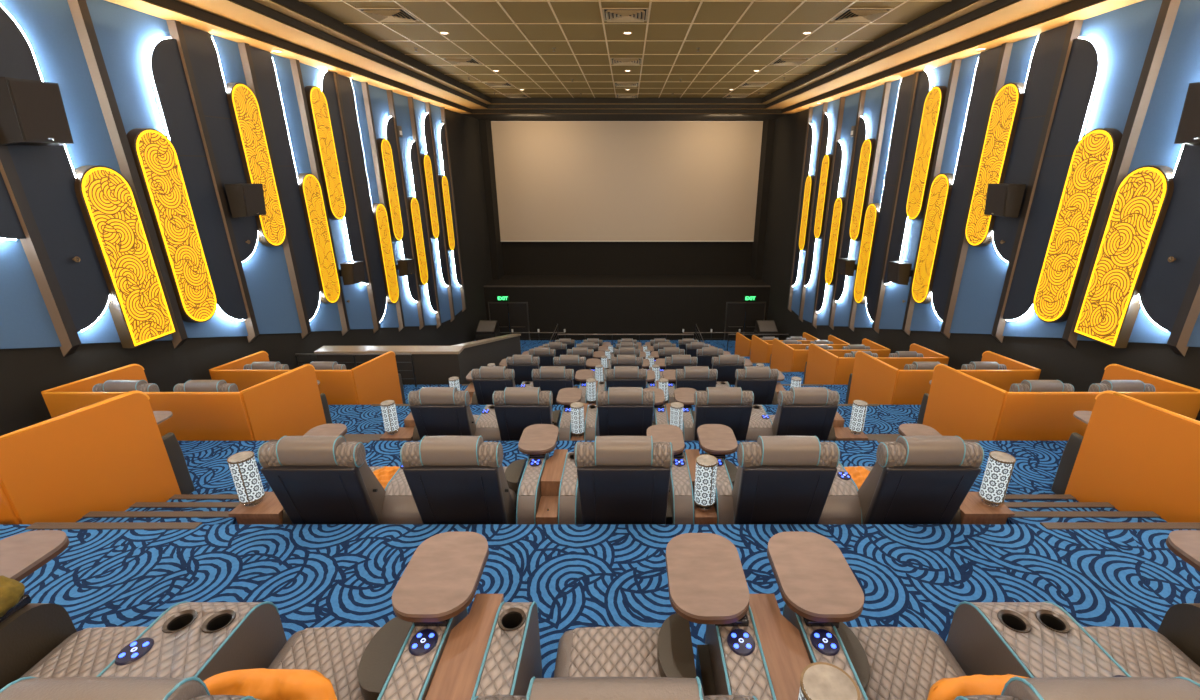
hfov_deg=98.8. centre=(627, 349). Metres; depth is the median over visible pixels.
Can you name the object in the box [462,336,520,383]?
wall
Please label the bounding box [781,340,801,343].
recliner
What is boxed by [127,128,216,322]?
wall light
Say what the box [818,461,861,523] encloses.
double armrest
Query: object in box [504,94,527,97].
ceiling vent
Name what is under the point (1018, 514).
step
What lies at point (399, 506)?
double armrest
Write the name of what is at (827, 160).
wall light
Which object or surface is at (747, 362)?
side table
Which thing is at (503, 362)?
side table
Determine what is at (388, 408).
table lamp
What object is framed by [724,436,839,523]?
recliner
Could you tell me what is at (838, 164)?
wall panel
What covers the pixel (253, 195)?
grille
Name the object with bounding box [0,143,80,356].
trim
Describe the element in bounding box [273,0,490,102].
trim
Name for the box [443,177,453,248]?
diffuser
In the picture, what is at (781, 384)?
trim
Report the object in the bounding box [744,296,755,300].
exit sign
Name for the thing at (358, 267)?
grille
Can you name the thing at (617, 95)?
ceiling vent
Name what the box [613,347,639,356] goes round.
recliner
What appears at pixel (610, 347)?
table lamp
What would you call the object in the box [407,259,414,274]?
grille
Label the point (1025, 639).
double armrest
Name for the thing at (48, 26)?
wall panel
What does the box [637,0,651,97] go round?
trim
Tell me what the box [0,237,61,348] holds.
wall panel
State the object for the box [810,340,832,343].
recliner
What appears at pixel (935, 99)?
wall light
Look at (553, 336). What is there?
railing
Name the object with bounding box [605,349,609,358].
table lamp
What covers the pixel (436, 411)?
recliner
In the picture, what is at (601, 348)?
console
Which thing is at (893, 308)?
wall panel
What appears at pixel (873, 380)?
wall
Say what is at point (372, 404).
trim
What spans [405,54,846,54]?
trim
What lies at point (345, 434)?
trim
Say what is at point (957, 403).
wall
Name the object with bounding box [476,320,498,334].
speaker
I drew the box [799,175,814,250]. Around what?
wall light
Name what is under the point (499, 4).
trim
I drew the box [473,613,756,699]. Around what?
recliner
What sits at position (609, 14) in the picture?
ceiling vent
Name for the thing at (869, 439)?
trim
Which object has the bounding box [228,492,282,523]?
shelf
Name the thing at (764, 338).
recliner
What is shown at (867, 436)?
trim
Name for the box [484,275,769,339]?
stage
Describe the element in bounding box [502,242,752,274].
wall
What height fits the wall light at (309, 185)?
2.960 m
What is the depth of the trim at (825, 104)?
19.67 m
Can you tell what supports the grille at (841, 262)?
attached to the speaker at (846, 266)
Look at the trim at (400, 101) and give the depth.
16.83 m
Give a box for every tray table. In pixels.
[153,411,172,424]
[1073,411,1091,423]
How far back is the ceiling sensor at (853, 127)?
16.09 m
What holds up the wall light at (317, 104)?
attached to the wall at (25, 373)
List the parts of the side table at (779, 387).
armrest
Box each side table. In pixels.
[228,424,346,523]
[380,389,420,440]
[465,371,477,404]
[499,358,507,368]
[744,358,751,365]
[772,370,785,404]
[827,389,867,440]
[898,424,1014,523]
[1157,530,1199,666]
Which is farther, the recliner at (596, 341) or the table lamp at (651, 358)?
the recliner at (596, 341)
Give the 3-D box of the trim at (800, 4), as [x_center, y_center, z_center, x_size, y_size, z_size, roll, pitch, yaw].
[3.065,-5.861,8.369,0.038,0.012,27.700,0,20,0]
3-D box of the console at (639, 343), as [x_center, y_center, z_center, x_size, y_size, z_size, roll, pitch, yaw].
[0.578,0.213,19.221,0.807,0.723,1.080,0,20,0]
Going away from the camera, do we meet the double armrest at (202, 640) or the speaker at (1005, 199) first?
the double armrest at (202, 640)
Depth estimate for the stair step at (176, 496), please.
4.81 m
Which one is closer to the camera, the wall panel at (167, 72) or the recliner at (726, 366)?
the wall panel at (167, 72)
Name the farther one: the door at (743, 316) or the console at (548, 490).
the door at (743, 316)
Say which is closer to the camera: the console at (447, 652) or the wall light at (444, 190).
the console at (447, 652)
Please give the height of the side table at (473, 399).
0.753 m
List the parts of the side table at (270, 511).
armrest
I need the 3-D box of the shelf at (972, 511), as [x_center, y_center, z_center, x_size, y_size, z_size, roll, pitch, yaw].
[2.825,1.310,4.176,0.390,0.170,0.290,0,20,0]
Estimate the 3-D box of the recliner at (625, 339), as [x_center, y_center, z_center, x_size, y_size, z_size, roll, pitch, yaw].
[-0.030,0.042,18.906,0.696,1.257,1.087,0,20,0]
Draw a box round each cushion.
[0,575,24,616]
[203,668,336,699]
[373,466,399,489]
[844,466,869,489]
[927,674,1027,699]
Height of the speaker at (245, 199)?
0.570 m
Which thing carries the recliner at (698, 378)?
on the floor
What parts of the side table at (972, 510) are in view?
armrest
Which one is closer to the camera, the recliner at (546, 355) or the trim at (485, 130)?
the recliner at (546, 355)
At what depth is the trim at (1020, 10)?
10.18 m
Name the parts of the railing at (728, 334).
handrail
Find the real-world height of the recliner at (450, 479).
1.257 m
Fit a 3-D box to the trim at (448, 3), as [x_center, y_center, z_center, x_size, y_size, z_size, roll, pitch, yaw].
[-3.165,-5.861,8.369,0.038,0.012,27.700,0,20,0]
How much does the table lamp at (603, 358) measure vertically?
0.425 m
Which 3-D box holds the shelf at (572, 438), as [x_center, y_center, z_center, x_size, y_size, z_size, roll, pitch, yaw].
[-0.640,1.303,6.671,0.170,0.450,0.275,0,20,0]
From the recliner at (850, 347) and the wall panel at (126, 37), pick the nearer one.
the wall panel at (126, 37)
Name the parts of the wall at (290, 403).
panel, panel, panel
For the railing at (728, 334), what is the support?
on the floor
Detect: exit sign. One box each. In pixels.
[497,296,508,300]
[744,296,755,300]
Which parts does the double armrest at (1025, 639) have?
armrest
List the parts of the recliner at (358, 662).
seat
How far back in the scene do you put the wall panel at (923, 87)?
12.98 m
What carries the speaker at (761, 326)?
on the floor
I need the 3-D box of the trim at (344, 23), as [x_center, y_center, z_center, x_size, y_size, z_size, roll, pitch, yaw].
[-0.050,-6.563,10.338,11.320,0.010,0.032,0,20,0]
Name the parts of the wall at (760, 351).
panel, panel, panel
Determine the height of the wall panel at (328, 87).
5.189 m
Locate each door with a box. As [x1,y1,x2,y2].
[488,302,529,339]
[724,302,765,339]
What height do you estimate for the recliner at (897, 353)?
1.257 m
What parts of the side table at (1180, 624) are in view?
armrest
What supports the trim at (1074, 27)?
attached to the wall at (1082, 366)
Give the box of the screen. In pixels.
[491,121,762,241]
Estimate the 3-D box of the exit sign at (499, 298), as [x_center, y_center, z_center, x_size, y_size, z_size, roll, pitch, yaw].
[-6.320,-2.612,25.968,0.600,0.260,0.100,0,20,0]
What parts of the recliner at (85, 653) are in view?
seat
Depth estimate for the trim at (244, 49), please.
10.68 m
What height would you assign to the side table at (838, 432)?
0.753 m
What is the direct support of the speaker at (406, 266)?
attached to the wall at (25, 373)
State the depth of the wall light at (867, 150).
15.32 m
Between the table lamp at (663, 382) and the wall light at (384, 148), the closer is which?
the table lamp at (663, 382)
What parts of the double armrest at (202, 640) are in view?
control panel, armrest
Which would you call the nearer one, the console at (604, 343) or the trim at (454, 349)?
the trim at (454, 349)
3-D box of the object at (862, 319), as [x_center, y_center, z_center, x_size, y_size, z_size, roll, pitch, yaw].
[7.135,-3.737,14.382,0.029,6.937,1.455,0,20,0]
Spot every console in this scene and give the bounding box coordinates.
[377,531,541,699]
[516,424,582,523]
[556,388,598,440]
[575,369,605,404]
[586,358,610,381]
[593,351,610,367]
[598,346,613,356]
[602,342,615,350]
[637,342,650,348]
[638,346,653,355]
[640,351,658,368]
[642,358,665,384]
[643,388,696,440]
[646,369,675,404]
[647,424,737,523]
[666,531,867,699]
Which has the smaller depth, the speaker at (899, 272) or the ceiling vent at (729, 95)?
the speaker at (899, 272)
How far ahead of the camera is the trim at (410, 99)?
17.86 m
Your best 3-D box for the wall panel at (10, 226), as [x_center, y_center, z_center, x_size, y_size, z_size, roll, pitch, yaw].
[-7.176,-2.593,5.270,0.086,2.961,0.701,0,20,0]
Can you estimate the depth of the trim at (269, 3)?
10.77 m
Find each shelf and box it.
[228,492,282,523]
[380,427,413,440]
[536,496,558,523]
[570,433,583,440]
[694,502,716,523]
[834,427,867,440]
[960,492,1014,523]
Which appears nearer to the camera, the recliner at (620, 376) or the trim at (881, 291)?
the recliner at (620, 376)
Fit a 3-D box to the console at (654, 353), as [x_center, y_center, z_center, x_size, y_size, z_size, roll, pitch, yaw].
[0.578,0.553,14.332,0.807,0.723,1.080,0,20,0]
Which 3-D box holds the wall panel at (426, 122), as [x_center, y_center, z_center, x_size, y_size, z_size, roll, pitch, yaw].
[-7.176,-5.404,19.127,0.086,6.262,0.696,0,20,0]
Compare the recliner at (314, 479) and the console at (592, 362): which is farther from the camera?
the console at (592, 362)
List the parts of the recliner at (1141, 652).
seat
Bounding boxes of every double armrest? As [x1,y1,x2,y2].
[96,601,286,680]
[381,464,422,523]
[475,405,500,440]
[520,382,533,386]
[716,382,729,386]
[746,405,772,440]
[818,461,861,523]
[946,601,1130,677]
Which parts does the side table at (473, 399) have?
armrest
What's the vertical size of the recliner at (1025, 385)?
1.257 m
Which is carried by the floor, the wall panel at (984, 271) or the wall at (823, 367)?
the wall at (823, 367)
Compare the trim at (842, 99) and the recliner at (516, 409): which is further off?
the trim at (842, 99)
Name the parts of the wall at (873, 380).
panel, panel, panel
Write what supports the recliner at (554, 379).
on the floor
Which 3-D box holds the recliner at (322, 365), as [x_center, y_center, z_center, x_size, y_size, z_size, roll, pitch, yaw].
[-5.170,0.648,9.335,0.696,1.257,1.087,0,20,0]
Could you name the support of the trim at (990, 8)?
attached to the trim at (1020, 10)
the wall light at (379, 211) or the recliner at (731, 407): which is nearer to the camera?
the recliner at (731, 407)
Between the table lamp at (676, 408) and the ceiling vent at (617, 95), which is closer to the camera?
the table lamp at (676, 408)
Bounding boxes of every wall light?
[74,165,175,347]
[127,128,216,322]
[225,83,285,246]
[297,173,339,303]
[304,86,345,219]
[372,203,398,303]
[377,138,402,240]
[407,197,427,284]
[420,154,438,238]
[439,175,454,250]
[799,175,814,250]
[814,154,832,238]
[825,197,844,284]
[850,138,875,240]
[854,203,879,303]
[906,86,946,219]
[912,173,953,303]
[965,83,1024,246]
[1033,128,1122,322]
[1073,165,1173,347]
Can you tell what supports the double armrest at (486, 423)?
attached to the recliner at (436, 411)
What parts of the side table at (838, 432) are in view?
armrest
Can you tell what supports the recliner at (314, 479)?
on the floor
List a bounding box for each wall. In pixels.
[0,109,492,435]
[0,391,194,523]
[41,364,331,440]
[209,351,405,404]
[317,352,465,384]
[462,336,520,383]
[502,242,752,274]
[734,332,818,356]
[749,335,849,362]
[762,109,1199,420]
[769,338,890,371]
[803,343,948,384]
[845,351,1040,404]
[917,364,1199,440]
[1051,390,1199,521]
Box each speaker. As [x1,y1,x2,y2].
[0,77,73,145]
[224,183,265,217]
[339,261,364,284]
[395,258,414,275]
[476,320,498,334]
[755,320,777,333]
[838,258,856,275]
[887,261,912,284]
[984,183,1025,217]
[1174,82,1199,145]
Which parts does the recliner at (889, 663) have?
seat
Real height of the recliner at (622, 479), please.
1.257 m
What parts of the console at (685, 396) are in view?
mount plate, armrest, armrest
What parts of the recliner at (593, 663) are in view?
seat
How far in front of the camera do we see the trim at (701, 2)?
11.52 m
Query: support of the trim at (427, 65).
attached to the ceiling
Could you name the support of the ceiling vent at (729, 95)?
in the ceiling
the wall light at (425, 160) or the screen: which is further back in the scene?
the screen
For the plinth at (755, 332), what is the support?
on the floor
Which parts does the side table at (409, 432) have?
armrest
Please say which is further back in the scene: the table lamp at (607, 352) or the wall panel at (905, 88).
the table lamp at (607, 352)
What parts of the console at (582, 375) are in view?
armrest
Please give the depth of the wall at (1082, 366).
12.15 m
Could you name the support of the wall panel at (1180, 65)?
attached to the wall at (1082, 366)
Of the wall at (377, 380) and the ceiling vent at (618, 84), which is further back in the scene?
the ceiling vent at (618, 84)
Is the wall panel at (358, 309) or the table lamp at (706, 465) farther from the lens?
the wall panel at (358, 309)
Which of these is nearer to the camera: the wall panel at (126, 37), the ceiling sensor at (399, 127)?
the wall panel at (126, 37)
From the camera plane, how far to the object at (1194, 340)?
6.45 m
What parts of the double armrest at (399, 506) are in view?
armrest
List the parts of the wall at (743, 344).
panel, panel, panel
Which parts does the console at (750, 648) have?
mount plate, armrest, control panel, mount plate, armrest, control panel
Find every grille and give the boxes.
[243,185,265,214]
[353,262,364,282]
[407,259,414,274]
[476,321,496,331]
[757,321,776,331]
[838,259,845,274]
[887,262,898,282]
[985,185,1006,214]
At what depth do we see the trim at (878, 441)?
6.11 m
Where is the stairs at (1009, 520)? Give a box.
[1004,499,1166,523]
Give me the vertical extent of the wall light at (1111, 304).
2.460 m
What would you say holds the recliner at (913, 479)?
on the floor
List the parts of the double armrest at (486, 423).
armrest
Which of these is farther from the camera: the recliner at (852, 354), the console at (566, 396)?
the recliner at (852, 354)
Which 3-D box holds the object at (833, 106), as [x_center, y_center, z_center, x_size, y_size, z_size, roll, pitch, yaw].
[7.135,-4.795,18.958,0.029,8.015,1.455,0,20,0]
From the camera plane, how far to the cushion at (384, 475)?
4.43 m
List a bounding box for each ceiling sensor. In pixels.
[397,126,402,136]
[850,126,854,136]
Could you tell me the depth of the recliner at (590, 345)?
15.80 m
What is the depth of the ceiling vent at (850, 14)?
9.62 m
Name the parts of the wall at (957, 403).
panel, panel, panel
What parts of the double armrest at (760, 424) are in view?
armrest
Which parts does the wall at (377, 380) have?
panel, panel, panel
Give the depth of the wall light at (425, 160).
18.38 m
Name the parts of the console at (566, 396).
armrest, armrest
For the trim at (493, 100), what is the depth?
21.43 m
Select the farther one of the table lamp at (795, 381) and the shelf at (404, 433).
the table lamp at (795, 381)
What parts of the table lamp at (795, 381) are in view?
lamp shade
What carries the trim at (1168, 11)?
attached to the wall at (1082, 366)
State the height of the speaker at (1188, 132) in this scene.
0.681 m
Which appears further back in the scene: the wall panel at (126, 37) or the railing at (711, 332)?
the railing at (711, 332)
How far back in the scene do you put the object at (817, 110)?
19.84 m
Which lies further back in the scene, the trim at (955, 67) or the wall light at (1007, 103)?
the trim at (955, 67)
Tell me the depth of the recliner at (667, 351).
13.36 m
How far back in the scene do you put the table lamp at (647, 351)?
16.21 m
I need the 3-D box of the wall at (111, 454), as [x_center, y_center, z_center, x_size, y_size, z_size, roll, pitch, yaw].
[-5.640,1.048,4.401,2.667,1.233,1.190,0,20,0]
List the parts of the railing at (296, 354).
handrail, post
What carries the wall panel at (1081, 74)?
attached to the wall at (1082, 366)
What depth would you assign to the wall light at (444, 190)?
20.11 m
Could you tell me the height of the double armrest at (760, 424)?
0.610 m
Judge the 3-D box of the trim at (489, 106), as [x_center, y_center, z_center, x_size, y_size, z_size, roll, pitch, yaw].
[-0.050,-10.341,21.826,13.360,0.159,0.020,0,20,0]
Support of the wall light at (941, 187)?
attached to the wall at (1082, 366)
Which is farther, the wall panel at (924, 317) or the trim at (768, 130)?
the trim at (768, 130)
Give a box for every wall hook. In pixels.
[72,256,80,261]
[1168,256,1175,261]
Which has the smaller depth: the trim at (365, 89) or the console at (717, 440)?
the console at (717, 440)
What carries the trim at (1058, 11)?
attached to the wall at (1082, 366)
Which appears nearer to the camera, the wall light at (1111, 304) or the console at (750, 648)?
the console at (750, 648)
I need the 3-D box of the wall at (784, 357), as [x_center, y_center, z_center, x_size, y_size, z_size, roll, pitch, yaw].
[5.465,0.368,14.180,2.817,1.233,1.190,0,20,0]
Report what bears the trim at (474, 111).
attached to the wall at (25, 373)
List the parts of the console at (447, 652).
control panel, armrest, mount plate, armrest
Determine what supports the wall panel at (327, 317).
attached to the wall at (25, 373)
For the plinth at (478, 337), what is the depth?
23.05 m
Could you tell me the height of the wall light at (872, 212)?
2.930 m
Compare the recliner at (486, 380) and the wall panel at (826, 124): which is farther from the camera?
the wall panel at (826, 124)
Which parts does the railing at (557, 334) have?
handrail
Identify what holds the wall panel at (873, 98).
attached to the wall at (1082, 366)
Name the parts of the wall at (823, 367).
panel, panel, panel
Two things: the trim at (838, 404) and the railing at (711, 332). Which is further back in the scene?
the railing at (711, 332)
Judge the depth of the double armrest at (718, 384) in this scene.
9.39 m
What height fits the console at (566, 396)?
0.703 m
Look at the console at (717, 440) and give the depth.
4.33 m
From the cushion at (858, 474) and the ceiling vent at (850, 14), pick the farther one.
the ceiling vent at (850, 14)
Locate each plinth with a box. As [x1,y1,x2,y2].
[475,329,499,340]
[754,329,778,337]
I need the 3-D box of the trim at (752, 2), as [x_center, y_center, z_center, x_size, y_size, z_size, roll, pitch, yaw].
[2.175,-5.861,8.369,0.038,0.012,27.700,0,20,0]
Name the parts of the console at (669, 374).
armrest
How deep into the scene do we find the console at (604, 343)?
19.32 m
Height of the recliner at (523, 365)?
1.257 m
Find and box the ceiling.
[303,2,947,97]
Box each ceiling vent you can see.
[356,8,419,21]
[441,58,480,64]
[483,82,511,86]
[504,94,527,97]
[602,8,647,21]
[610,58,641,64]
[614,82,638,86]
[616,94,636,97]
[726,94,749,97]
[741,82,769,86]
[771,58,810,64]
[831,8,893,21]
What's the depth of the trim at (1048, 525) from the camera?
3.67 m
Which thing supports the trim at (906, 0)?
attached to the ceiling
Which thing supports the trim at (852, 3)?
attached to the ceiling
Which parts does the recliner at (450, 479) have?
seat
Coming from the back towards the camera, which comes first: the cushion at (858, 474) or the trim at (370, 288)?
the trim at (370, 288)
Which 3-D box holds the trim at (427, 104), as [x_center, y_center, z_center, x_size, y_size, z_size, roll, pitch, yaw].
[-7.170,-4.989,19.713,0.159,8.155,0.120,0,20,0]
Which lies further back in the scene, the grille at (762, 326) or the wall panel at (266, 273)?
the grille at (762, 326)
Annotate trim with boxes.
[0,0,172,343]
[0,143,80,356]
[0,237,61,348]
[25,522,201,528]
[67,0,187,348]
[82,511,234,517]
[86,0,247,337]
[105,0,471,113]
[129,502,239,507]
[142,0,471,112]
[166,20,258,342]
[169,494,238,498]
[177,0,487,108]
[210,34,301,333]
[230,0,486,107]
[238,43,310,338]
[253,0,488,102]
[269,440,370,442]
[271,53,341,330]
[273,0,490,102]
[290,59,349,335]
[299,0,951,1]
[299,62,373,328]
[314,334,520,353]
[333,72,379,332]
[341,0,508,97]
[344,23,906,23]
[344,434,382,435]
[344,436,380,437]
[345,438,379,440]
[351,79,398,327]
[361,82,404,330]
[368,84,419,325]
[371,404,409,405]
[386,90,424,328]
[392,0,530,97]
[393,92,436,324]
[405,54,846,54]
[408,97,441,327]
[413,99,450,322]
[425,102,454,321]
[427,65,825,65]
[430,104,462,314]
[440,107,465,311]
[444,0,551,97]
[444,74,807,74]
[463,114,790,120]
[472,109,781,113]
[478,119,503,279]
[483,286,770,286]
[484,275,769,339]
[485,103,767,103]
[487,104,765,108]
[491,98,762,102]
[495,0,573,97]
[547,0,594,97]
[598,0,616,97]
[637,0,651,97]
[658,0,703,97]
[680,0,754,97]
[701,0,806,97]
[723,0,857,97]
[745,0,909,97]
[750,119,775,279]
[762,0,979,102]
[764,0,995,102]
[766,0,1020,107]
[766,0,1071,108]
[781,384,822,385]
[782,0,1104,112]
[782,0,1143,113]
[787,107,812,311]
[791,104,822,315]
[798,102,827,321]
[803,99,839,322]
[812,97,844,328]
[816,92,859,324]
[828,90,865,329]
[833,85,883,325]
[838,404,878,405]
[848,82,890,330]
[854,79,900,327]
[865,434,900,435]
[867,436,898,437]
[868,438,896,440]
[872,72,918,332]
[876,440,979,442]
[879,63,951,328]
[902,59,961,335]
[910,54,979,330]
[940,43,1012,338]
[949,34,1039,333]
[991,20,1082,342]
[1002,0,1162,337]
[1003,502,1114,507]
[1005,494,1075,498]
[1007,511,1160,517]
[1040,522,1199,528]
[1062,0,1180,347]
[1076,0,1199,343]
[1167,256,1199,356]
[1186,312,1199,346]
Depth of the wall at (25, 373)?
9.96 m
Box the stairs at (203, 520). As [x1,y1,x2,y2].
[76,499,238,523]
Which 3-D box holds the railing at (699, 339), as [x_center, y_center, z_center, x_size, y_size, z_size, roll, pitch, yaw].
[3.150,-0.335,22.597,0.040,0.870,2.836,0,20,0]
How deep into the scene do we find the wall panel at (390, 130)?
16.27 m
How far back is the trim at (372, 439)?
6.48 m
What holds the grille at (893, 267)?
attached to the speaker at (899, 272)
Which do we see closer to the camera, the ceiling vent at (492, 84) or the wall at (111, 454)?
the wall at (111, 454)
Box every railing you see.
[295,353,416,386]
[500,329,565,335]
[549,324,558,341]
[557,334,693,344]
[682,329,753,335]
[695,324,704,343]
[727,334,788,350]
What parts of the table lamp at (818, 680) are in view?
lamp shade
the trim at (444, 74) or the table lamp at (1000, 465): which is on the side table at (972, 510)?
the table lamp at (1000, 465)
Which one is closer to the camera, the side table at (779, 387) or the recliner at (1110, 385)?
the recliner at (1110, 385)
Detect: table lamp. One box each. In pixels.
[227,451,264,506]
[380,400,398,434]
[449,376,459,390]
[570,402,584,436]
[586,378,595,403]
[595,364,602,381]
[601,356,606,367]
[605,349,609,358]
[608,345,612,351]
[645,349,649,358]
[648,356,653,367]
[652,364,659,381]
[659,378,667,403]
[670,402,683,432]
[694,454,717,510]
[790,376,801,387]
[798,662,860,699]
[849,400,867,434]
[978,451,1015,506]
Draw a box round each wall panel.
[0,5,109,331]
[0,172,25,239]
[149,37,247,320]
[181,24,257,261]
[249,46,319,320]
[321,70,368,283]
[338,74,386,321]
[385,117,418,301]
[409,141,437,311]
[423,113,448,285]
[440,124,461,285]
[792,124,813,285]
[804,113,829,285]
[816,141,842,311]
[834,116,866,301]
[866,74,913,321]
[883,70,930,283]
[931,46,1000,320]
[992,24,1067,261]
[1003,37,1099,320]
[1139,145,1199,331]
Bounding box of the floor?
[0,340,1199,677]
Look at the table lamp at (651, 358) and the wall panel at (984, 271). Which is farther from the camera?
the table lamp at (651, 358)
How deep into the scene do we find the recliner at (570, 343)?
18.25 m
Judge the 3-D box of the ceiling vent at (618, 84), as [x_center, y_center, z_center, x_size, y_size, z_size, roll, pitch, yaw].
[-0.050,-9.207,17.846,0.840,0.045,0.840,0,20,0]
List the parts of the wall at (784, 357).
panel, panel, panel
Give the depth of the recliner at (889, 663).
2.05 m
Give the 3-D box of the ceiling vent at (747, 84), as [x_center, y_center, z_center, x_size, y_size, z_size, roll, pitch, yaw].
[4.400,-9.207,17.846,0.840,0.045,0.840,0,20,0]
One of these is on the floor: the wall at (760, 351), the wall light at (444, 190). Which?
the wall at (760, 351)
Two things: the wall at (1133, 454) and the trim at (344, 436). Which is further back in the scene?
the trim at (344, 436)
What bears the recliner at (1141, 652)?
on the floor
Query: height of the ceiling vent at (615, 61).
0.045 m
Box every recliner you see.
[0,617,412,699]
[19,627,146,678]
[92,380,159,391]
[173,380,238,391]
[243,361,288,369]
[257,436,393,523]
[310,361,346,369]
[400,436,525,523]
[408,387,479,439]
[471,366,515,404]
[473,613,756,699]
[492,387,560,440]
[506,355,539,384]
[529,347,555,366]
[531,366,577,404]
[544,342,566,356]
[553,355,585,384]
[555,338,574,351]
[567,347,593,369]
[574,436,672,523]
[576,342,598,351]
[583,338,602,345]
[596,387,654,435]
[605,366,646,390]
[610,355,642,368]
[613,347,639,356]
[616,342,637,348]
[617,338,636,343]
[650,338,669,345]
[653,342,675,350]
[658,347,684,369]
[665,355,697,384]
[675,366,717,390]
[678,338,697,354]
[686,342,708,356]
[691,387,753,440]
[696,347,723,368]
[711,355,744,384]
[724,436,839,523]
[735,366,778,404]
[760,337,778,339]
[768,387,839,440]
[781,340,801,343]
[786,337,805,339]
[805,345,832,349]
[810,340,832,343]
[837,622,1199,699]
[842,345,869,349]
[844,351,877,356]
[848,436,983,523]
[889,351,922,356]
[904,361,947,369]
[961,361,1006,369]
[1009,380,1073,391]
[1083,627,1199,683]
[1088,380,1154,391]
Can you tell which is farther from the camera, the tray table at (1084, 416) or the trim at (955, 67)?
the trim at (955, 67)
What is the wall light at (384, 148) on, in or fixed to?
attached to the wall at (25, 373)
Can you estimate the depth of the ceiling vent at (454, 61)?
13.84 m
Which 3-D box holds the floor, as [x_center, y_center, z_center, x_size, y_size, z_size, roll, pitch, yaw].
[-0.050,0.688,13.195,14.400,7.950,32.400,0,20,0]
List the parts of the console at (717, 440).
mount plate, control panel, armrest, mount plate, armrest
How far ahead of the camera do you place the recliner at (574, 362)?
10.92 m
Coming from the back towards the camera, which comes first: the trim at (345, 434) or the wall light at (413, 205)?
the wall light at (413, 205)
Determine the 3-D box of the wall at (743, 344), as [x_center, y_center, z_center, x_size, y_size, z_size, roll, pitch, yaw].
[5.465,0.028,19.069,2.817,1.233,1.190,0,20,0]
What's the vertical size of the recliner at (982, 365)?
1.257 m
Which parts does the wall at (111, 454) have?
panel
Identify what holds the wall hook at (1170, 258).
attached to the wall panel at (1163, 289)
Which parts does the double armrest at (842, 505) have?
control panel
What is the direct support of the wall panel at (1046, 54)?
attached to the wall at (1082, 366)
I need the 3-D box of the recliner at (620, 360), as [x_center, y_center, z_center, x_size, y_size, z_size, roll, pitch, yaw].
[-0.030,0.552,11.572,0.696,1.257,1.087,0,20,0]
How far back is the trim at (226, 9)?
10.18 m
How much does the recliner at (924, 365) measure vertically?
1.257 m
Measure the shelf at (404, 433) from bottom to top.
0.170 m
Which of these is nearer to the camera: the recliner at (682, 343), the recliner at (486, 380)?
the recliner at (486, 380)
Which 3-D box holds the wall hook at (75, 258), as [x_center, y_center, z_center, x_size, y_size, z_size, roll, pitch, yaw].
[-7.106,-1.166,6.612,0.059,0.076,0.078,0,20,0]
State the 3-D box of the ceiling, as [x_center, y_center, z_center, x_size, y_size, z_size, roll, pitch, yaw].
[-0.050,-5.904,8.353,11.320,0.080,27.700,0,20,0]
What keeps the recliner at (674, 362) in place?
on the floor
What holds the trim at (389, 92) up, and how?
attached to the wall at (25, 373)
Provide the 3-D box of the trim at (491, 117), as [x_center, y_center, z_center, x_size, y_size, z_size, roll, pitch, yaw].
[-0.050,-10.926,24.186,14.400,0.020,3.900,0,20,0]
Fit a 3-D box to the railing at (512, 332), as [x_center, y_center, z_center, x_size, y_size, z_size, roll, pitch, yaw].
[-5.100,-0.488,25.727,3.980,1.160,0.060,0,20,0]
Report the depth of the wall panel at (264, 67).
10.77 m
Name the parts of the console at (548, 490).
armrest, control panel, mount plate, armrest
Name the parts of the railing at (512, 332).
handrail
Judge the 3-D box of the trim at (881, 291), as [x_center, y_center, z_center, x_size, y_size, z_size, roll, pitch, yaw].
[7.069,-3.616,13.600,0.159,6.642,0.120,0,20,0]
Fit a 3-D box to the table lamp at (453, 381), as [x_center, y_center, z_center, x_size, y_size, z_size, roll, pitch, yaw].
[-3.015,0.691,8.961,0.172,0.425,0.172,0,20,0]
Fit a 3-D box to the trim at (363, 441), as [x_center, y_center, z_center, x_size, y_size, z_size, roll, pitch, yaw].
[-3.670,1.108,6.125,1.200,0.053,0.067,0,20,0]
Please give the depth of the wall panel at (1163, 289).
6.58 m
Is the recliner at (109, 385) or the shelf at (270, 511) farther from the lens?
the recliner at (109, 385)
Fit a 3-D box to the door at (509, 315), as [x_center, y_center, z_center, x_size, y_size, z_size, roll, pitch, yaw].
[-6.100,-1.343,26.428,2.020,2.300,0.104,0,20,0]
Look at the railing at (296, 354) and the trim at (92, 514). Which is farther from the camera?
the railing at (296, 354)
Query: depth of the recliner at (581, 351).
13.36 m
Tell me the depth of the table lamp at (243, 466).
4.02 m
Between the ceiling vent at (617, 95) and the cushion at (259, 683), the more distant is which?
the ceiling vent at (617, 95)
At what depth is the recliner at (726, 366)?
10.94 m
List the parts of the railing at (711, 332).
handrail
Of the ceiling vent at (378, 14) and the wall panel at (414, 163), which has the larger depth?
the wall panel at (414, 163)
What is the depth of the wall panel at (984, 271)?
10.24 m
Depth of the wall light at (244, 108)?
9.80 m
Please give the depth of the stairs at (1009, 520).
4.01 m
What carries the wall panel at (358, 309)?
attached to the wall at (25, 373)
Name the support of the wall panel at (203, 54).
attached to the wall at (25, 373)
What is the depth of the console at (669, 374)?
9.42 m

